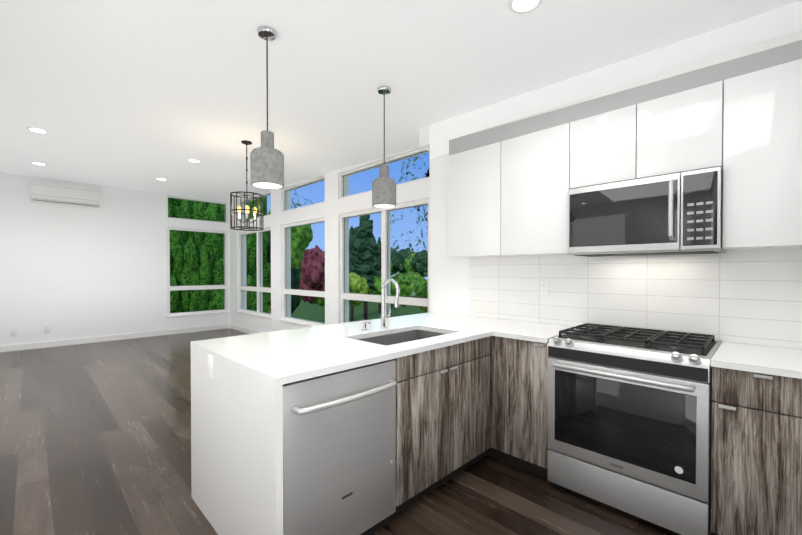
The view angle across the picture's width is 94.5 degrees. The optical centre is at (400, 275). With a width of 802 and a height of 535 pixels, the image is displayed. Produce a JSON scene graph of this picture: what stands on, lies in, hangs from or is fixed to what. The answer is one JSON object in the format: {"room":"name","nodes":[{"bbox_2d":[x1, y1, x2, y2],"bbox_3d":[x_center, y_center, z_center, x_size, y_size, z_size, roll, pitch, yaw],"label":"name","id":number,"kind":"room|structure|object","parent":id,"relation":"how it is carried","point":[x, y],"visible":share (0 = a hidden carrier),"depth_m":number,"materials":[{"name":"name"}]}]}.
{"room":"kitchen","nodes":[
{"label":"kitchen","id":0,"kind":"room"},
{"bbox_2d":[0,172,229,345],"bbox_3d":[-5.843,-0.301,6.853,0.200,3.100,5.100,1,1,45],"label":"wall","id":1,"kind":"structure","parent":0,"point":[67,272],"depth_m":6.79,"materials":[{"name":"white paint"}]},
{"bbox_2d":[11,329,16,336],"bbox_3d":[-6.419,0.957,6.142,0.007,0.115,0.072,1,1,45],"label":"electrical outlet","id":2,"kind":"object","parent":1,"relation":"attached to","point":[13,332],"visible":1,"depth_m":6.14,"materials":[{"name":"white plastic"}]},
{"bbox_2d":[44,326,49,332],"bbox_3d":[-6.137,0.944,6.425,0.007,0.115,0.072,1,1,45],"label":"electrical outlet","id":3,"kind":"object","parent":1,"relation":"attached to","point":[46,329],"visible":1,"depth_m":6.42,"materials":[{"name":"white plastic"}]},
{"bbox_2d":[31,182,99,207],"bbox_3d":[-5.876,-1.405,6.514,0.212,0.315,0.900,1,1,45],"label":"mini-split air conditioner","id":4,"kind":"object","parent":1,"relation":"attached to","point":[60,194],"visible":1,"depth_m":6.43,"materials":[{"name":"white plastic"}]},
{"bbox_2d":[0,324,228,351],"bbox_3d":[-5.711,1.199,6.851,0.014,0.100,4.860,1,1,45],"label":"baseboard","id":5,"kind":"structure","parent":1,"relation":"attached to","point":[9,348],"depth_m":6.97,"materials":[{"name":"white"}]},
{"bbox_2d":[167,196,227,223],"bbox_3d":[-4.483,-1.426,8.176,0.090,0.477,1.225,1,1,45],"label":"window","id":6,"kind":"structure","parent":1,"relation":"in","point":[205,220],"depth_m":8.15,"materials":[{"name":"white"}]},
{"bbox_2d":[166,227,229,317],"bbox_3d":[-4.465,-0.070,8.173,0.146,1.888,1.288,1,1,45],"label":"window","id":7,"kind":"structure","parent":1,"relation":"in","point":[198,287],"depth_m":8.16,"materials":[{"name":"white"}]},
{"bbox_2d":[229,147,429,332],"bbox_3d":[-1.688,-0.297,6.453,6.650,3.100,0.200,1,1,45],"label":"wall","id":8,"kind":"structure","parent":0,"point":[333,207],"depth_m":6.13,"materials":[{"name":"white paint"}]},
{"bbox_2d":[229,324,262,333],"bbox_3d":[-1.693,1.205,6.323,6.450,0.100,0.014,1,1,45],"label":"baseboard","id":9,"kind":"structure","parent":8,"relation":"attached to","point":[242,329],"depth_m":8.03,"materials":[{"name":"white"}]},
{"bbox_2d":[236,227,271,318],"bbox_3d":[-3.039,-0.050,7.737,1.677,1.778,0.147,1,1,45],"label":"window","id":10,"kind":"structure","parent":8,"relation":"in","point":[259,288],"depth_m":7.66,"materials":[{"name":"white"}]},
{"bbox_2d":[239,191,270,221],"bbox_3d":[-3.021,-1.399,7.741,1.614,0.472,0.090,1,1,45],"label":"window","id":11,"kind":"structure","parent":8,"relation":"in","point":[264,195],"depth_m":7.87,"materials":[{"name":"white"}]},
{"bbox_2d":[279,217,324,326],"bbox_3d":[-1.670,-0.035,6.371,1.505,1.778,0.147,1,1,45],"label":"window","id":12,"kind":"structure","parent":8,"relation":"in","point":[287,291],"depth_m":6.64,"materials":[{"name":"white"}]},
{"bbox_2d":[282,176,324,211],"bbox_3d":[-1.651,-1.363,6.375,1.442,0.432,0.090,1,1,45],"label":"window","id":13,"kind":"structure","parent":8,"relation":"in","point":[285,206],"depth_m":6.61,"materials":[{"name":"white"}]},
{"bbox_2d":[340,198,428,322],"bbox_3d":[-0.250,-0.030,4.993,1.796,1.757,0.094,1,1,45],"label":"window","id":14,"kind":"structure","parent":8,"relation":"in","point":[345,296],"depth_m":4.93,"materials":[{"name":"white"}]},
{"bbox_2d":[340,148,429,198],"bbox_3d":[-0.250,-1.325,4.979,1.796,0.387,0.090,1,1,45],"label":"window","id":15,"kind":"structure","parent":8,"relation":"in","point":[343,184],"depth_m":5.04,"materials":[{"name":"white"}]},
{"bbox_2d":[0,328,676,534],"bbox_3d":[-2.151,1.348,3.330,10.430,0.120,5.300,1,1,45],"label":"floor","id":16,"kind":"structure","parent":0,"point":[95,438],"depth_m":2.47,"materials":[{"name":"brown wood"}]},
{"bbox_2d":[283,359,396,534],"bbox_3d":[-0.429,0.864,1.863,0.672,0.881,0.628,1,1,45],"label":"dishwasher","id":17,"kind":"object","parent":16,"relation":"on","point":[339,452],"visible":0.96,"depth_m":1.65,"materials":[{"name":"silver metal"}]},
{"bbox_2d":[389,336,492,517],"bbox_3d":[-0.051,0.855,2.598,1.007,0.884,0.935,1,1,45],"label":"base cabinet","id":18,"kind":"object","parent":16,"relation":"on","point":[460,407],"depth_m":2.17,"materials":[{"name":"brown wood"}]},
{"bbox_2d":[223,332,374,534],"bbox_3d":[-0.472,0.846,1.919,0.360,0.915,0.720,1,1,45],"label":"countertop","id":19,"kind":"structure","parent":18,"relation":"on","point":[237,445],"depth_m":1.73,"materials":[{"name":"white stone"}]},
{"bbox_2d":[191,312,466,534],"bbox_3d":[-0.267,0.837,2.752,0.526,0.915,2.188,1,1,45],"label":"countertop","id":20,"kind":"structure","parent":18,"relation":"on","point":[206,393],"depth_m":2.06,"materials":[{"name":"white stone"}]},
{"bbox_2d":[208,354,213,379],"bbox_3d":[-0.981,0.472,1.909,0.075,0.120,0.008,1,1,45],"label":"outlet","id":21,"kind":"object","parent":20,"relation":"attached to","point":[211,366],"visible":1,"depth_m":1.90,"materials":[{"name":"white plastic"}]},
{"bbox_2d":[362,321,369,330],"bbox_3d":[-0.240,0.349,2.558,0.071,0.063,0.040,1,1,45],"label":"soap dispenser","id":22,"kind":"object","parent":20,"relation":"on","point":[364,326],"visible":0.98,"depth_m":2.56,"materials":[{"name":"silver metal"}]},
{"bbox_2d":[380,279,399,327],"bbox_3d":[-0.061,0.202,2.641,0.189,0.356,0.107,1,1,45],"label":"faucet","id":23,"kind":"object","parent":20,"relation":"on","point":[383,316],"visible":1,"depth_m":2.65,"materials":[{"name":"silver metal"}]},
{"bbox_2d":[357,330,443,345],"bbox_3d":[0.022,0.519,2.412,0.414,0.210,0.704,1,1,45],"label":"sink basin","id":24,"kind":"object","parent":20,"relation":"in","point":[397,338],"visible":0.04,"depth_m":2.67,"materials":[{"name":"silver metal"}]},
{"bbox_2d":[251,320,526,534],"bbox_3d":[0.238,0.843,2.248,0.154,0.915,2.188,1,1,45],"label":"countertop","id":25,"kind":"structure","parent":18,"relation":"on","point":[267,381],"depth_m":1.53,"materials":[{"name":"white stone"}]},
{"bbox_2d":[419,316,505,331],"bbox_3d":[0.541,0.393,2.930,0.360,0.030,0.788,1,1,45],"label":"countertop","id":26,"kind":"structure","parent":18,"relation":"on","point":[464,321],"depth_m":2.90,"materials":[{"name":"white stone"}]},
{"bbox_2d":[493,336,548,478],"bbox_3d":[0.968,0.854,2.636,0.421,0.884,0.607,1,1,45],"label":"base cabinet","id":27,"kind":"object","parent":16,"relation":"on","point":[520,367],"depth_m":2.41,"materials":[{"name":"brown wood"}]},
{"bbox_2d":[495,322,578,342],"bbox_3d":[0.981,0.397,2.604,0.364,0.030,0.628,1,1,45],"label":"countertop","id":28,"kind":"structure","parent":27,"relation":"on","point":[531,331],"depth_m":2.51,"materials":[{"name":"white stone"}]},
{"bbox_2d":[547,323,721,534],"bbox_3d":[1.354,0.823,2.182,0.758,0.955,0.685,1,1,45],"label":"range","id":29,"kind":"object","parent":16,"relation":"on","point":[629,422],"visible":1,"depth_m":1.95,"materials":[{"name":"silver metal"}]},
{"bbox_2d":[710,366,801,534],"bbox_3d":[1.781,0.863,1.828,0.340,0.884,0.603,1,1,45],"label":"base cabinet","id":30,"kind":"object","parent":16,"relation":"on","point":[756,466],"depth_m":1.63,"materials":[{"name":"brown wood"}]},
{"bbox_2d":[710,342,801,378],"bbox_3d":[1.773,0.405,1.814,0.340,0.030,0.628,1,1,45],"label":"countertop","id":31,"kind":"structure","parent":30,"relation":"on","point":[779,361],"depth_m":1.72,"materials":[{"name":"white stone"}]},
{"bbox_2d":[0,0,801,201],"bbox_3d":[-2.151,-1.605,3.298,10.430,0.380,5.300,1,1,45],"label":"ceiling","id":32,"kind":"structure","parent":0,"point":[141,95],"depth_m":2.71,"materials":[{"name":"white paint"}]},
{"bbox_2d":[26,127,48,133],"bbox_3d":[-3.953,-1.574,4.032,0.180,0.007,0.180,1,1,45],"label":"recessed light","id":33,"kind":"object","parent":32,"relation":"in","point":[37,130],"visible":1,"depth_m":4.02,"materials":[{"name":"white"}]},
{"bbox_2d":[31,162,46,164],"bbox_3d":[-5.303,-1.633,5.428,0.180,0.007,0.180,1,1,45],"label":"recessed light","id":34,"kind":"object","parent":32,"relation":"in","point":[37,163],"visible":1,"depth_m":5.41,"materials":[{"name":"white"}]},
{"bbox_2d":[187,159,200,162],"bbox_3d":[-2.872,-1.587,5.145,0.180,0.007,0.180,1,1,45],"label":"recessed light","id":35,"kind":"object","parent":32,"relation":"in","point":[194,160],"visible":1,"depth_m":5.12,"materials":[{"name":"white"}]},
{"bbox_2d":[230,140,263,230],"bbox_3d":[-1.798,-1.044,4.323,0.364,1.014,0.364,1,1,45],"label":"chandelier","id":36,"kind":"object","parent":32,"relation":"hanging from","point":[246,209],"visible":1,"depth_m":4.29,"materials":[{"name":"black metal"}]},
{"bbox_2d":[250,26,283,188],"bbox_3d":[-0.815,-1.013,2.259,0.195,0.935,0.195,1,1,45],"label":"pendant light","id":37,"kind":"object","parent":32,"relation":"hanging from","point":[266,165],"visible":1,"depth_m":2.21,"materials":[{"name":"grey concrete"}]},
{"bbox_2d":[372,86,395,207],"bbox_3d":[-0.135,-1.021,2.970,0.195,0.936,0.195,1,1,45],"label":"pendant light","id":38,"kind":"object","parent":32,"relation":"hanging from","point":[383,190],"visible":1,"depth_m":2.91,"materials":[{"name":"grey concrete"}]},
{"bbox_2d":[508,0,542,13],"bbox_3d":[0.661,-1.448,1.968,0.180,0.007,0.180,1,1,45],"label":"recessed light","id":39,"kind":"object","parent":32,"relation":"in","point":[521,6],"visible":1,"depth_m":1.99,"materials":[{"name":"white plastic"}]},
{"bbox_2d":[419,126,791,345],"bbox_3d":[1.800,-0.255,2.671,3.930,3.100,0.630,1,1,45],"label":"wall","id":40,"kind":"structure","parent":0,"point":[449,285],"depth_m":3.62,"materials":[{"name":"white paint"}]},
{"bbox_2d":[448,102,571,257],"bbox_3d":[0.870,-0.651,2.915,1.012,0.999,0.328,1,1,45],"label":"upper cabinet","id":41,"kind":"object","parent":40,"relation":"attached to","point":[509,183],"depth_m":2.73,"materials":[{"name":"white"}]},
{"bbox_2d":[430,1,801,158],"bbox_3d":[1.204,-1.323,2.804,2.579,0.337,0.006,1,1,45],"label":"wall","id":42,"kind":"structure","parent":40,"relation":"attached to","point":[769,25],"depth_m":2.49,"materials":[{"name":"white paint"}]},
{"bbox_2d":[469,248,801,348],"bbox_3d":[1.369,0.116,2.654,2.101,0.528,0.008,1,1,45],"label":"tile backsplash","id":43,"kind":"structure","parent":40,"relation":"attached to","point":[753,297],"depth_m":2.37,"materials":[{"name":"white tile"}]},
{"bbox_2d":[540,281,548,295],"bbox_3d":[1.119,0.103,2.892,0.072,0.115,0.007,1,1,45],"label":"outlet","id":44,"kind":"object","parent":43,"relation":"attached to","point":[544,288],"visible":1,"depth_m":2.89,"materials":[{"name":"white plastic"}]},
{"bbox_2d":[572,53,727,188],"bbox_3d":[1.497,-0.853,2.287,0.763,0.582,0.328,1,1,45],"label":"upper cabinet","id":45,"kind":"object","parent":40,"relation":"attached to","point":[674,121],"depth_m":2.11,"materials":[{"name":"white"}]},
{"bbox_2d":[568,167,725,256],"bbox_3d":[1.464,-0.341,2.258,0.757,0.430,0.424,1,1,45],"label":"over-the-range microwave","id":46,"kind":"object","parent":45,"relation":"attached to","point":[675,214],"visible":1,"depth_m":2.10,"materials":[{"name":"silver metal"}]},
{"bbox_2d":[722,30,801,249],"bbox_3d":[1.882,-0.640,1.906,0.322,0.999,0.328,1,1,45],"label":"upper cabinet","id":47,"kind":"object","parent":40,"relation":"attached to","point":[736,116],"depth_m":1.80,"materials":[{"name":"white"}]},
{"label":"outside","id":48,"kind":"structure","parent":0,"visible":0},
{"bbox_2d":[267,300,427,322],"bbox_3d":[-0.160,3.764,77.565,190.000,0.200,190.000,1,1,45],"label":"ground","id":49,"kind":"structure","parent":48,"point":[316,316],"depth_m":41.45,"materials":[{"name":"green plant"}]},
{"bbox_2d":[168,196,266,312],"bbox_3d":[-7.161,0.059,8.454,0.878,8.724,8.300,1,1,45],"label":"hedge","id":50,"kind":"object","parent":49,"relation":"on","point":[178,241],"depth_m":9.85,"materials":[{"name":"green plant"}]},
{"bbox_2d":[349,226,355,320],"bbox_3d":[-4.509,-0.163,33.950,2.161,8.621,2.114,1,1,45],"label":"tree","id":51,"kind":"object","parent":49,"relation":"on","point":[352,239],"depth_m":33.42,"materials":[{"name":"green plant"}]},
{"bbox_2d":[349,215,380,319],"bbox_3d":[-2.694,-0.539,27.886,2.913,9.509,3.339,1,1,45],"label":"tree","id":52,"kind":"object","parent":49,"relation":"on","point":[368,260],"depth_m":27.07,"materials":[{"name":"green plant"}]},
{"bbox_2d":[377,237,380,312],"bbox_3d":[-2.264,-0.030,39.872,2.130,8.225,2.140,1,1,45],"label":"tree","id":53,"kind":"object","parent":49,"relation":"on","point":[379,257],"depth_m":39.50,"materials":[{"name":"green plant"}]},
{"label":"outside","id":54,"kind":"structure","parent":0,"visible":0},
{"bbox_2d":[267,210,270,306],"bbox_3d":[-5.572,-1.020,15.106,5.818,4.426,4.231,1,1,45],"label":"tree","id":55,"kind":"object","parent":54,"point":[269,264],"depth_m":12.81,"materials":[{"name":"green plant"}]},
{"bbox_2d":[291,224,312,313],"bbox_3d":[-4.634,-0.698,15.735,1.341,4.371,5.164,0,1,-8],"label":"tree","id":56,"kind":"object","parent":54,"point":[305,240],"depth_m":15.32,"materials":[{"name":"green plant"}]},
{"bbox_2d":[291,190,313,208],"bbox_3d":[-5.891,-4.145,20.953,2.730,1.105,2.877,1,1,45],"label":"tree","id":57,"kind":"object","parent":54,"point":[298,204],"depth_m":21.02,"materials":[{"name":"green plant"}]},
{"bbox_2d":[299,245,324,303],"bbox_3d":[-2.685,-0.019,11.970,1.108,1.904,1.224,1,1,45],"label":"tree","id":58,"kind":"object","parent":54,"point":[308,279],"depth_m":11.53,"materials":[{"name":"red plant"}]},
{"bbox_2d":[267,271,427,312],"bbox_3d":[-4.111,1.220,26.282,15.605,3.625,16.282,1,1,45],"label":"bushes","id":59,"kind":"object","parent":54,"point":[354,285],"depth_m":23.68,"materials":[{"name":"green plant"}]},
{"bbox_2d":[323,248,427,276],"bbox_3d":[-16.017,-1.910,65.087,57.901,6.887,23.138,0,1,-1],"label":"tree","id":60,"kind":"object","parent":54,"point":[423,256],"depth_m":61.08,"materials":[{"name":"green plant"}]},
{"bbox_2d":[390,154,429,297],"bbox_3d":[0.738,-1.928,13.782,3.661,6.102,3.022,1,1,45],"label":"tree","id":61,"kind":"object","parent":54,"point":[417,222],"depth_m":13.75,"materials":[{"name":"green plant"}]}
]}

